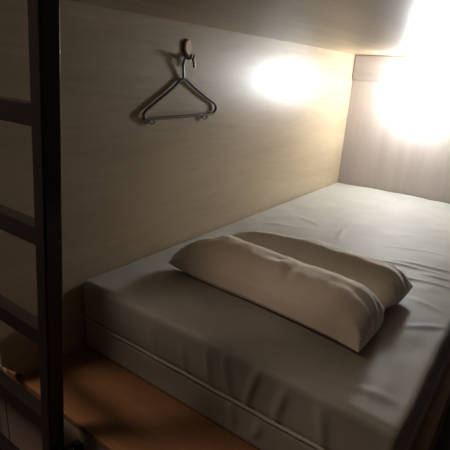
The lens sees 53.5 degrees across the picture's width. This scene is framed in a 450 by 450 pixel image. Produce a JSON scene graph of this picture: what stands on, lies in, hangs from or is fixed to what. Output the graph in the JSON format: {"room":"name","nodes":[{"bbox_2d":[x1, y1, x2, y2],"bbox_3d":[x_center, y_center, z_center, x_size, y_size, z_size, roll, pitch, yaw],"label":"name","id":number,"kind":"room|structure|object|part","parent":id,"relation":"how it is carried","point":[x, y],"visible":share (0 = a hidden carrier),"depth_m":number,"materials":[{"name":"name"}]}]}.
{"room":"dormitory","nodes":[
{"label":"dormitory","id":0,"kind":"room"},
{"bbox_2d":[0,0,355,375],"bbox_3d":[0.071,-0.286,1.937,0.034,0.993,2.235,16,23,33],"label":"wall","id":1,"kind":"structure","parent":0,"point":[134,189],"depth_m":1.45,"materials":[{"name":"brown wood"}]},
{"bbox_2d":[182,39,194,59],"bbox_3d":[-0.113,-0.578,1.470,0.038,0.065,0.042,16,23,33],"label":"wall hook","id":2,"kind":"object","parent":1,"relation":"attached to","point":[186,46],"visible":0.94,"depth_m":1.47,"materials":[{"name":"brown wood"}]},
{"bbox_2d":[142,55,216,124],"bbox_3d":[-0.136,-0.456,1.502,0.019,0.220,0.378,16,23,33],"label":"clothes hanger","id":3,"kind":"object","parent":2,"relation":"hanging from","point":[183,78],"visible":0.98,"depth_m":1.48,"materials":[{"name":"brown plastic"}]},
{"bbox_3d":[-0.141,-0.430,1.513,0.010,0.134,0.378,16,23,33],"label":"frame","id":4,"kind":"part","parent":3,"relation":"part of","materials":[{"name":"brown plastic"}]},
{"bbox_3d":[-0.121,-0.588,1.478,0.004,0.048,0.036,16,23,33],"label":"plate","id":5,"kind":"part","parent":2,"relation":"part of","materials":[{"name":"beige wood"}]},
{"bbox_2d":[68,0,449,57],"bbox_3d":[0.527,-0.676,1.503,1.056,0.081,2.192,16,23,33],"label":"ceiling","id":6,"kind":"structure","parent":0,"point":[419,28],"depth_m":1.19,"materials":[{"name":"laminate"}]},
{"bbox_2d":[338,80,449,203],"bbox_3d":[1.834,-0.580,1.974,2.693,2.440,0.037,16,23,33],"label":"wall","id":7,"kind":"structure","parent":0,"point":[391,144],"depth_m":2.61,"materials":[{"name":"brown wood"}]},
{"bbox_2d":[352,55,449,85],"bbox_3d":[1.173,-0.814,2.372,1.015,0.143,0.020,16,23,33],"label":"trim","id":8,"kind":"structure","parent":7,"relation":"attached to","point":[377,68],"depth_m":2.50,"materials":[{"name":"laminate"}]},
{"bbox_2d":[434,407,449,449],"bbox_3d":[-0.182,0.932,1.051,4.216,0.062,4.709,16,23,33],"label":"floor","id":9,"kind":"structure","parent":0,"point":[443,441],"depth_m":1.62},
{"bbox_2d":[0,364,9,439],"bbox_3d":[-0.954,0.492,1.579,0.702,0.332,0.020,16,23,33],"label":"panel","id":10,"kind":"object","parent":9,"relation":"on","point":[4,426],"visible":0.33,"depth_m":1.40,"materials":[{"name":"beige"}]},
{"bbox_2d":[0,0,82,449],"bbox_3d":[-0.529,-0.002,1.042,0.617,1.665,0.082,16,23,33],"label":"ladder","id":11,"kind":"object","parent":9,"relation":"on","point":[42,112],"visible":1,"depth_m":0.89,"materials":[{"name":"black metal"}]},
{"bbox_3d":[-0.357,0.050,0.905,0.167,1.652,0.041,16,23,33],"label":"rail","id":12,"kind":"part","parent":11,"relation":"part of","materials":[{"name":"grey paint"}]},
{"bbox_2d":[2,344,449,449],"bbox_3d":[0.409,0.453,1.923,1.091,0.350,2.190,16,23,33],"label":"platform","id":13,"kind":"object","parent":9,"relation":"on","point":[107,406],"visible":0.31,"depth_m":1.18,"materials":[{"name":"beige wood laminate"}]},
{"bbox_3d":[-0.231,0.688,1.086,1.082,0.295,0.020,16,23,33],"label":"panel","id":14,"kind":"part","parent":13,"relation":"part of","materials":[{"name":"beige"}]},
{"bbox_2d":[83,182,449,449],"bbox_3d":[0.516,0.160,1.881,0.958,0.236,1.973,16,23,33],"label":"mattress","id":15,"kind":"object","parent":13,"relation":"on","point":[273,381],"visible":0.78,"depth_m":1.17,"materials":[{"name":"white fabric"}]},
{"bbox_2d":[168,231,412,351],"bbox_3d":[0.184,0.120,1.381,0.681,0.138,0.451,16,23,33],"label":"pillow","id":16,"kind":"object","parent":15,"relation":"on","point":[342,295],"visible":1,"depth_m":1.26,"materials":[{"name":"white fabric"}]},
{"bbox_3d":[0.842,0.566,1.643,0.019,0.295,2.163,16,23,33],"label":"panel","id":17,"kind":"part","parent":13,"relation":"part of","materials":[{"name":"brown wood"}]}
]}

